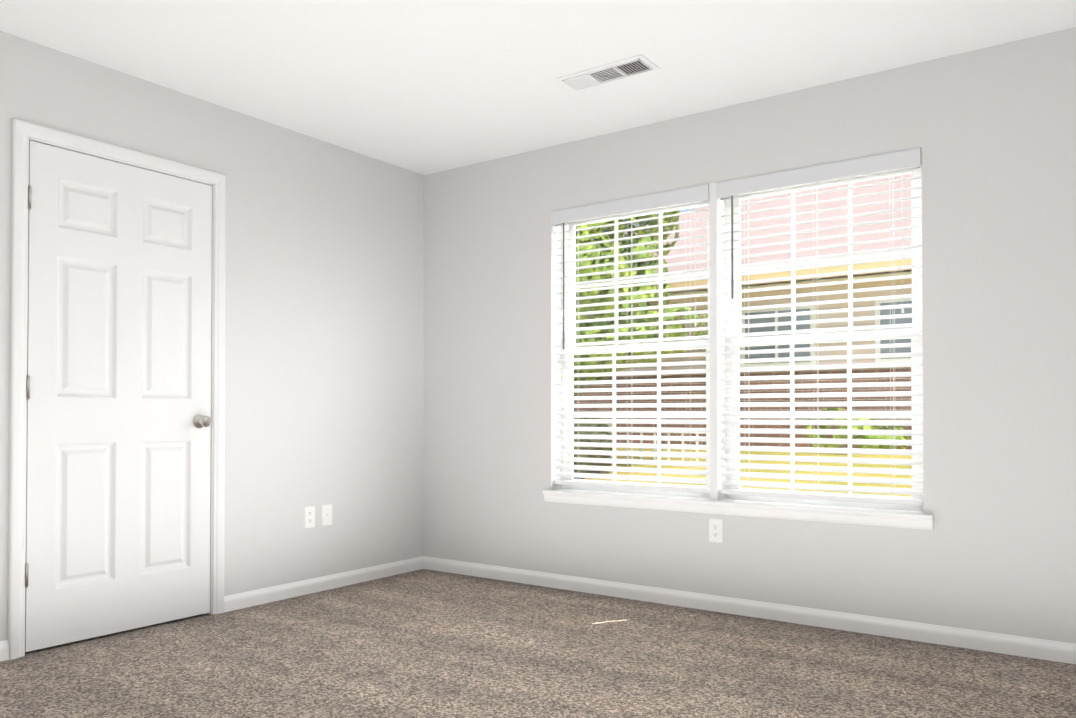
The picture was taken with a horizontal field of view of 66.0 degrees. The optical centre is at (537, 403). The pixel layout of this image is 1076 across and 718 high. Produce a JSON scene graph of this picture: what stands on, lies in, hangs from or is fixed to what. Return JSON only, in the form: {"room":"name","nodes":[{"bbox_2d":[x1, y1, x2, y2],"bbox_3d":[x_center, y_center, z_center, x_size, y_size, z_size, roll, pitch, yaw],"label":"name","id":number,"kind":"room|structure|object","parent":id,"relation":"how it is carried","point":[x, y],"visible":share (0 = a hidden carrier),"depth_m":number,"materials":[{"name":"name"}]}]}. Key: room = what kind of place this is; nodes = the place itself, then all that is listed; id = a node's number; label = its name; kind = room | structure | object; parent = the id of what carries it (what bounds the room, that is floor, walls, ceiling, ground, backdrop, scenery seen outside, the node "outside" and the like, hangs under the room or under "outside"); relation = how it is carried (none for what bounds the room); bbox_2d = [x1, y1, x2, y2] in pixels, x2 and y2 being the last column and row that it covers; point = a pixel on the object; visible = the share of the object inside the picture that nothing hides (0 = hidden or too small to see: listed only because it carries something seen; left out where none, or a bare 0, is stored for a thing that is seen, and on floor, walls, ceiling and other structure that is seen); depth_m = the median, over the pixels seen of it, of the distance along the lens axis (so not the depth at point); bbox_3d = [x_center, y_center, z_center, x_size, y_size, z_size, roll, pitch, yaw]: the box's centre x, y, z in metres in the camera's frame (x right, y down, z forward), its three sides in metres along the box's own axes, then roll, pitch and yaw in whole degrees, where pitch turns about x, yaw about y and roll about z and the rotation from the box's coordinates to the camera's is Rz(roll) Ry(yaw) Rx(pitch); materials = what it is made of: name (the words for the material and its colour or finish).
{"room":"empty bedroom","nodes":[
{"label":"empty bedroom","id":0,"kind":"room"},
{"bbox_2d":[0,31,423,640],"bbox_3d":[-1.992,-0.225,3.434,0.120,2.440,4.580,-1,-1,35],"label":"wall","id":1,"kind":"structure","parent":0,"point":[324,321],"depth_m":4.33,"materials":[{"name":"paint"}]},
{"bbox_2d":[0,640,8,661],"bbox_3d":[-2.624,0.944,2.412,0.013,0.076,1.965,-1,-1,35],"label":"baseboard","id":2,"kind":"structure","parent":1,"relation":"attached to","point":[4,650],"depth_m":3.20,"materials":[{"name":"paint"}]},
{"bbox_2d":[8,118,225,659],"bbox_3d":[-1.811,-0.057,3.629,0.088,2.110,0.940,-1,-1,35],"label":"door frame","id":3,"kind":"structure","parent":1,"relation":"attached to","point":[24,133],"depth_m":3.29,"materials":[{"name":"paint"}]},
{"bbox_2d":[25,141,211,651],"bbox_3d":[-1.778,-0.030,3.601,0.106,2.031,0.814,-1,-1,35],"label":"door","id":4,"kind":"structure","parent":1,"relation":"in","point":[119,422],"depth_m":3.57,"materials":[{"name":"paint"}]},
{"bbox_2d":[304,506,314,527],"bbox_3d":[-1.214,0.603,4.409,0.008,0.114,0.070,-1,-1,35],"label":"electrical outlet","id":5,"kind":"object","parent":1,"relation":"attached to","point":[309,516],"visible":1,"depth_m":4.40,"materials":[{"name":"plastic"}]},
{"bbox_2d":[224,556,422,612],"bbox_3d":[-1.108,0.972,4.549,0.013,0.076,1.395,-1,-1,35],"label":"baseboard","id":6,"kind":"structure","parent":1,"relation":"attached to","point":[237,601],"depth_m":4.43,"materials":[{"name":"paint"}]},
{"bbox_2d":[322,504,331,525],"bbox_3d":[-1.147,0.604,4.504,0.008,0.114,0.070,-1,-1,35],"label":"outlet","id":7,"kind":"object","parent":1,"relation":"attached to","point":[326,514],"visible":1,"depth_m":4.50,"materials":[{"name":"plastic"}]},
{"bbox_2d":[0,569,1075,717],"bbox_3d":[-0.108,1.028,2.081,4.740,0.100,4.580,-1,-1,35],"label":"floor","id":8,"kind":"structure","parent":0,"point":[423,643],"depth_m":3.12,"materials":[{"name":"carpet"}]},
{"bbox_2d":[0,0,1075,174],"bbox_3d":[-0.108,-1.512,2.115,4.740,0.100,4.580,-1,-1,35],"label":"ceiling","id":9,"kind":"structure","parent":0,"point":[424,87],"depth_m":3.41,"materials":[{"name":"paint"}]},
{"bbox_2d":[555,54,659,90],"bbox_3d":[0.301,-1.437,3.614,0.430,0.011,0.170,-1,-1,35],"label":"ceiling vent","id":10,"kind":"object","parent":9,"relation":"in","point":[613,71],"visible":1,"depth_m":3.60,"materials":[{"name":"metal"}]},
{"bbox_2d":[423,27,1075,643],"bbox_3d":[1.220,-0.219,3.865,4.620,2.440,0.160,-1,-1,35],"label":"wall","id":11,"kind":"structure","parent":0,"point":[991,131],"depth_m":3.66,"materials":[{"name":"paint"}]},
{"bbox_2d":[561,200,709,497],"bbox_3d":[0.527,-0.298,4.413,0.936,1.547,0.061,-1,-1,35],"label":"window unit","id":12,"kind":"structure","parent":11,"relation":"in","point":[615,346],"depth_m":4.47,"materials":[{"name":"plastic"}]},
{"bbox_2d":[551,184,709,492],"bbox_3d":[0.474,-0.313,4.338,0.932,1.518,0.080,-1,-1,35],"label":"window blind","id":13,"kind":"object","parent":12,"relation":"attached to","point":[683,196],"visible":0.85,"depth_m":4.32,"materials":[{"name":"white plastic"}]},
{"bbox_2d":[709,518,722,542],"bbox_3d":[0.860,0.614,4.007,0.070,0.114,0.008,-1,-1,35],"label":"outlet","id":14,"kind":"object","parent":11,"relation":"attached to","point":[716,530],"visible":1,"depth_m":4.00,"materials":[{"name":"plastic"}]},
{"bbox_2d":[542,489,932,529],"bbox_3d":[0.865,0.503,4.049,1.970,0.065,0.136,-1,-1,35],"label":"window sill","id":15,"kind":"structure","parent":11,"relation":"attached to","point":[866,516],"depth_m":3.89,"materials":[{"name":"paint"}]},
{"bbox_2d":[423,556,1075,663],"bbox_3d":[1.121,0.962,3.814,4.500,0.076,0.013,-1,-1,35],"label":"baseboard","id":16,"kind":"structure","parent":11,"relation":"attached to","point":[1049,650],"depth_m":3.79,"materials":[{"name":"paint"}]},
{"bbox_2d":[725,166,923,511],"bbox_3d":[1.316,-0.306,3.853,0.919,1.547,0.061,-1,-1,35],"label":"window unit","id":17,"kind":"structure","parent":11,"relation":"in","point":[914,202],"depth_m":3.84,"materials":[{"name":"plastic"}]},
{"bbox_2d":[716,147,922,505],"bbox_3d":[1.262,-0.320,3.778,0.915,1.518,0.080,-1,-1,35],"label":"window blind","id":18,"kind":"object","parent":17,"relation":"attached to","point":[851,168],"visible":0.9,"depth_m":3.75,"materials":[{"name":"white plastic"}]},
{"label":"outside","id":19,"kind":"structure","parent":0,"visible":0},
{"bbox_2d":[584,448,911,509],"bbox_3d":[22.489,1.382,37.815,80.000,0.830,79.820,-1,-1,35],"label":"ground","id":20,"kind":"structure","parent":19,"point":[796,472],"depth_m":9.87,"materials":[{"name":"plant"}]},
{"bbox_2d":[574,210,707,478],"bbox_3d":[0.109,-1.863,11.389,5.071,5.832,2.966,-1,-1,35],"label":"tree","id":21,"kind":"object","parent":20,"relation":"on","point":[627,273],"depth_m":10.12,"materials":[{"name":"green plant"}]},
{"bbox_2d":[607,424,705,461],"bbox_3d":[1.620,0.547,10.831,1.660,0.570,0.060,-1,-1,35],"label":"fence","id":22,"kind":"object","parent":20,"relation":"on","point":[668,442],"depth_m":10.87,"materials":[{"name":"white wood"}]},
{"bbox_2d":[574,174,911,449],"bbox_3d":[9.378,-1.565,13.325,25.900,5.420,9.900,-1,-1,35],"label":"house","id":23,"kind":"structure","parent":20,"relation":"on","point":[864,209],"depth_m":12.19,"materials":[{"name":"brown brick"}]},
{"bbox_2d":[803,408,911,449],"bbox_3d":[4.155,0.418,10.830,1.352,0.733,0.905,-1,-1,35],"label":"shrub","id":24,"kind":"object","parent":20,"relation":"on","point":[885,437],"depth_m":10.62,"materials":[{"name":"plant"}]}
]}

